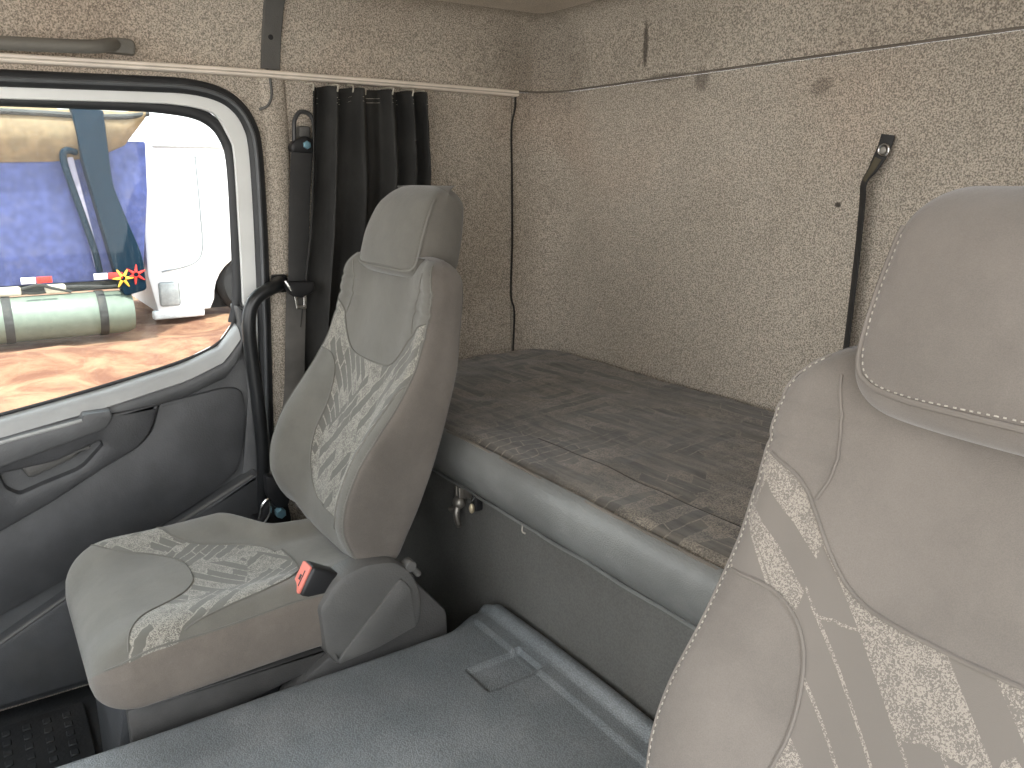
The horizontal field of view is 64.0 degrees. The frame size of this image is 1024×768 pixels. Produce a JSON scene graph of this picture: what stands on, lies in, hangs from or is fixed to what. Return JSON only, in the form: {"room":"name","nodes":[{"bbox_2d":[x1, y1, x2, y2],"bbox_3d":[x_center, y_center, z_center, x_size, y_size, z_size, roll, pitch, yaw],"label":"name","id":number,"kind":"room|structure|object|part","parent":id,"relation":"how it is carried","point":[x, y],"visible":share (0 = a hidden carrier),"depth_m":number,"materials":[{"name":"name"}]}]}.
{"room":"vehicle interior","nodes":[
{"label":"vehicle interior","id":0,"kind":"room"},
{"bbox_2d":[0,685,102,753],"bbox_3d":[-0.333,1.003,1.338,2.610,0.040,2.280,-9,17,-32],"label":"floor","id":1,"kind":"structure","parent":0,"point":[84,694],"depth_m":2.04,"materials":[{"name":"rubber"}]},
{"bbox_2d":[0,702,96,767],"bbox_3d":[-1.185,0.910,1.585,0.720,0.017,0.660,-9,17,-32],"label":"floor mat","id":2,"kind":"object","parent":1,"relation":"on","point":[62,736],"visible":0.98,"depth_m":1.90,"materials":[{"name":"rubber"}]},
{"bbox_2d":[65,185,463,751],"bbox_3d":[-0.485,0.234,1.724,0.836,1.261,0.525,-9,17,-32],"label":"seat","id":3,"kind":"object","parent":1,"relation":"on","point":[182,623],"visible":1,"depth_m":1.62,"materials":[{"name":"fabric"}]},
{"bbox_3d":[-0.560,0.664,1.792,0.590,0.394,0.356,-9,17,-32],"label":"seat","id":4,"kind":"part","parent":3,"relation":"part of","materials":[{"name":"black plastic"}]},
{"bbox_2d":[65,513,349,709],"bbox_3d":[-0.597,0.415,1.704,0.558,0.147,0.502,-9,17,-32],"label":"seat cushion","id":5,"kind":"object","parent":3,"relation":"on","point":[166,615],"depth_m":1.55,"materials":[{"name":"fabric"}]},
{"bbox_3d":[-0.518,0.584,1.536,0.367,0.094,0.023,-9,17,-32],"label":"rail","id":6,"kind":"part","parent":3,"relation":"part of","materials":[{"name":"plastic"}]},
{"bbox_3d":[-0.328,0.029,1.791,0.300,0.617,0.477,-9,17,-32],"label":"backrest","id":7,"kind":"part","parent":3,"relation":"part of","materials":[{"name":"fabric"}]},
{"bbox_2d":[56,604,653,767],"bbox_3d":[-0.487,0.843,1.099,1.639,0.385,0.850,-9,17,-32],"label":"engine cover","id":8,"kind":"object","parent":1,"relation":"on","point":[491,691],"visible":0.97,"depth_m":1.44,"materials":[{"name":"rubber"}]},
{"bbox_2d":[396,471,693,720],"bbox_3d":[0.384,0.578,1.722,0.548,0.595,2.211,-9,17,-32],"label":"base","id":9,"kind":"object","parent":1,"relation":"on","point":[632,645],"visible":0.02,"depth_m":1.67,"materials":[{"name":"plastic"}]},
{"bbox_2d":[448,485,471,527],"bbox_3d":[-0.113,0.280,1.867,0.043,0.089,0.077,-9,17,-32],"label":"latch","id":10,"kind":"object","parent":9,"relation":"attached to","point":[459,501],"visible":0.79,"depth_m":1.87,"materials":[{"name":"metal"}]},
{"bbox_3d":[-0.126,0.297,1.876,0.027,0.051,0.055,-9,17,-32],"label":"thumb lever","id":11,"kind":"part","parent":10,"relation":"part of","materials":[{"name":"metal"}]},
{"bbox_3d":[-0.092,0.249,1.855,0.014,0.021,0.047,-9,17,-32],"label":"cross plate","id":12,"kind":"part","parent":10,"relation":"part of","materials":[{"name":"metal"}]},
{"bbox_2d":[469,495,482,513],"bbox_3d":[-0.082,0.267,1.827,0.030,0.044,0.017,-9,17,-32],"label":"latch striker","id":13,"kind":"object","parent":9,"relation":"attached to","point":[476,505],"visible":0.91,"depth_m":1.82,"materials":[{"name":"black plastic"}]},
{"bbox_2d":[432,349,774,630],"bbox_3d":[0.404,0.215,1.647,0.766,0.159,2.204,-9,17,-32],"label":"mattress","id":14,"kind":"object","parent":9,"relation":"on","point":[644,481],"visible":0.52,"depth_m":1.63,"materials":[{"name":"fabric"}]},
{"bbox_2d":[646,186,1023,767],"bbox_3d":[0.196,0.504,0.633,0.848,1.271,0.525,-9,17,-32],"label":"seat","id":15,"kind":"object","parent":1,"relation":"on","point":[865,609],"visible":1,"depth_m":0.73,"materials":[{"name":"fabric"}]},
{"bbox_2d":[0,63,510,710],"bbox_3d":[-1.027,0.026,2.008,2.438,1.527,0.030,-9,17,-32],"label":"wall","id":16,"kind":"structure","parent":0,"point":[470,152],"depth_m":2.46,"materials":[{"name":"fabric"}]},
{"bbox_2d":[0,69,273,709],"bbox_3d":[-1.292,0.079,1.813,1.579,1.503,0.114,-9,17,-32],"label":"door","id":17,"kind":"structure","parent":16,"relation":"in","point":[172,443],"depth_m":2.02,"materials":[{"name":"grey plastic"}]},
{"bbox_3d":[-1.229,0.182,1.859,0.598,0.174,0.072,-9,17,-32],"label":"armrest","id":18,"kind":"part","parent":17,"relation":"part of","materials":[{"name":"grey plastic"}]},
{"bbox_3d":[-1.192,0.297,1.930,0.705,0.414,0.044,-9,17,-32],"label":"pull panel","id":19,"kind":"part","parent":17,"relation":"part of","materials":[{"name":"black plastic"}]},
{"bbox_3d":[-1.337,0.103,1.799,1.475,0.332,0.056,-9,17,-32],"label":"window sill","id":20,"kind":"part","parent":17,"relation":"part of","materials":[{"name":"grey plastic"}]},
{"bbox_3d":[-1.063,0.326,2.035,0.825,0.556,0.030,-9,17,-32],"label":"speaker panel","id":21,"kind":"part","parent":17,"relation":"part of","materials":[{"name":"black plastic"}]},
{"bbox_3d":[-1.336,0.344,1.873,1.492,0.960,0.076,-9,17,-32],"label":"trim","id":22,"kind":"part","parent":17,"relation":"part of","materials":[{"name":"grey plastic"}]},
{"bbox_3d":[-0.728,0.215,2.265,0.119,0.874,0.064,-9,17,-32],"label":"edge panel","id":23,"kind":"part","parent":17,"relation":"part of","materials":[{"name":"grey plastic"}]},
{"bbox_2d":[242,274,286,510],"bbox_3d":[-0.641,0.055,2.201,0.076,0.684,0.153,13,19,41],"label":"grab rail","id":24,"kind":"object","parent":16,"relation":"attached to","point":[276,285],"visible":0.91,"depth_m":2.13,"materials":[{"name":"black plastic"}]},
{"bbox_2d":[259,78,294,504],"bbox_3d":[-0.627,-0.219,2.207,0.112,1.148,0.037,-9,17,-32],"label":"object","id":25,"kind":"structure","parent":16,"relation":"attached to","point":[275,119],"depth_m":2.14,"materials":[{"name":"fabric"}]},
{"bbox_2d":[251,109,316,522],"bbox_3d":[-0.585,-0.143,2.135,0.267,1.104,0.186,-9,17,-32],"label":"belt","id":26,"kind":"object","parent":16,"relation":"attached to","point":[276,510],"visible":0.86,"depth_m":2.14,"materials":[{"name":"black fabric"}]},
{"bbox_3d":[-0.629,0.360,2.166,0.088,0.113,0.023,-9,17,-32],"label":"anchor plate","id":27,"kind":"part","parent":26,"relation":"part of","materials":[{"name":"black plastic"}]},
{"bbox_3d":[-0.554,-0.216,2.149,0.032,0.041,0.004,-9,17,-32],"label":"tongue blade","id":28,"kind":"part","parent":26,"relation":"part of","materials":[{"name":"metal"}]},
{"bbox_3d":[-0.543,-0.619,2.119,0.066,0.042,0.024,-9,17,-32],"label":"pivot plate","id":29,"kind":"part","parent":26,"relation":"part of","materials":[{"name":"black plastic"}]},
{"bbox_2d":[510,97,515,350],"bbox_3d":[0.004,-0.486,2.563,0.023,0.788,0.007,-9,17,-32],"label":"trim","id":30,"kind":"structure","parent":16,"relation":"attached to","point":[514,111],"depth_m":2.55,"materials":[{"name":"black rubber"}]},
{"bbox_2d":[0,0,1023,90],"bbox_3d":[-0.333,-0.619,0.928,2.610,0.239,2.280,-9,17,-32],"label":"wall","id":31,"kind":"structure","parent":0,"point":[597,42],"depth_m":2.05,"materials":[{"name":"fabric"}]},
{"bbox_2d":[0,36,134,55],"bbox_3d":[-1.226,-0.694,1.628,0.894,0.060,0.067,-9,17,-32],"label":"grab bar","id":32,"kind":"object","parent":31,"relation":"attached to","point":[118,46],"visible":1,"depth_m":1.77,"materials":[{"name":"grey plastic"}]},
{"bbox_2d":[0,53,518,96],"bbox_3d":[-0.839,-0.735,1.906,2.047,0.026,0.032,-9,17,-32],"label":"rail","id":33,"kind":"object","parent":31,"relation":"attached to","point":[11,58],"visible":0.99,"depth_m":2.00,"materials":[{"name":"metal"}]},
{"bbox_2d":[259,69,272,110],"bbox_3d":[-0.620,-0.739,2.059,0.037,0.101,0.015,-7,16,-26],"label":"coat hook","id":34,"kind":"object","parent":33,"relation":"hanging from","point":[267,105],"visible":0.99,"depth_m":2.06,"materials":[{"name":"grey plastic"}]},
{"bbox_2d":[300,81,430,371],"bbox_3d":[-0.419,-0.326,2.235,0.448,0.939,0.102,-9,17,-32],"label":"curtain","id":35,"kind":"object","parent":33,"relation":"hanging from","point":[371,143],"visible":0.48,"depth_m":2.19,"materials":[{"name":"fabric"}]},
{"bbox_2d":[260,0,285,70],"bbox_3d":[-0.582,-0.877,2.019,0.069,0.192,0.070,-9,17,-32],"label":"strip","id":36,"kind":"object","parent":31,"relation":"attached to","point":[272,20],"visible":0.99,"depth_m":2.04,"materials":[{"name":"grey plastic"}]},
{"bbox_2d":[518,26,1023,92],"bbox_3d":[0.680,-0.660,1.594,0.139,0.006,2.250,-9,17,-32],"label":"trim","id":37,"kind":"structure","parent":31,"relation":"attached to","point":[1018,27],"depth_m":1.76,"materials":[{"name":"beige plastic"}]},
{"bbox_2d":[438,0,594,13],"bbox_3d":[-0.338,-0.700,0.842,2.530,0.030,2.220,-9,17,-32],"label":"ceiling","id":38,"kind":"structure","parent":0,"point":[532,6],"depth_m":2.25,"materials":[{"name":"beige fabric"}]},
{"bbox_2d":[511,30,1023,411],"bbox_3d":[0.684,0.078,1.801,0.168,1.527,2.280,-9,17,-32],"label":"wall","id":39,"kind":"structure","parent":0,"point":[697,232],"depth_m":2.00,"materials":[{"name":"fabric"}]},
{"bbox_2d":[843,134,894,348],"bbox_3d":[0.732,-0.204,1.720,0.025,0.614,0.065,-11,18,-37],"label":"strap","id":40,"kind":"object","parent":39,"relation":"hanging from","point":[886,141],"visible":0.88,"depth_m":1.69,"materials":[{"name":"fabric"}]},
{"label":"outside","id":41,"kind":"structure","parent":0,"visible":0},
{"bbox_2d":[0,289,230,412],"bbox_3d":[1.666,1.718,1.575,36.000,0.349,44.000,-9,17,-32],"label":"ground","id":42,"kind":"structure","parent":41,"point":[31,372],"depth_m":9.42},
{"bbox_2d":[0,106,149,343],"bbox_3d":[-8.135,-1.970,10.053,6.773,3.139,2.756,-9,17,-32],"label":"dump truck","id":43,"kind":"object","parent":42,"relation":"on","point":[73,184],"visible":0.98,"depth_m":10.35,"materials":[{"name":"blue paint"}]},
{"bbox_3d":[-7.647,-1.016,9.703,5.950,0.120,0.450,-9,17,-32],"label":"chassis rail","id":44,"kind":"part","parent":43,"relation":"part of","materials":[{"name":"metal"}]},
{"bbox_3d":[-6.356,-0.791,10.242,3.020,0.570,0.598,-9,17,-32],"label":"fuel tank","id":45,"kind":"part","parent":43,"relation":"part of","materials":[{"name":"green metal"}]},
{"bbox_3d":[-5.467,-2.192,10.409,0.344,1.572,0.124,-9,17,-32],"label":"hand rail","id":46,"kind":"part","parent":43,"relation":"part of","materials":[{"name":"silver metal"}]},
{"bbox_3d":[-5.184,-2.327,10.552,0.637,2.367,0.270,-9,17,-32],"label":"panel","id":47,"kind":"part","parent":43,"relation":"part of","materials":[{"name":"blue paint"}]},
{"bbox_2d":[128,112,231,319],"bbox_3d":[-3.695,-3.336,13.931,5.300,3.950,2.250,-9,17,-32],"label":"truck","id":48,"kind":"object","parent":42,"relation":"on","point":[187,261],"visible":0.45,"depth_m":12.08,"materials":[{"name":"paint"}]},
{"bbox_2d":[158,281,180,306],"bbox_3d":[-5.075,-1.335,12.153,0.290,0.360,0.050,-9,17,-32],"label":"lamp","id":49,"kind":"object","parent":48,"relation":"attached to","point":[169,292],"depth_m":12.13,"materials":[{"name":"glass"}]},
{"bbox_3d":[-4.611,-3.465,11.909,1.160,0.060,0.050,-9,17,-32],"label":"rail","id":50,"kind":"part","parent":48,"relation":"part of","materials":[{"name":"white metal"}]}
]}

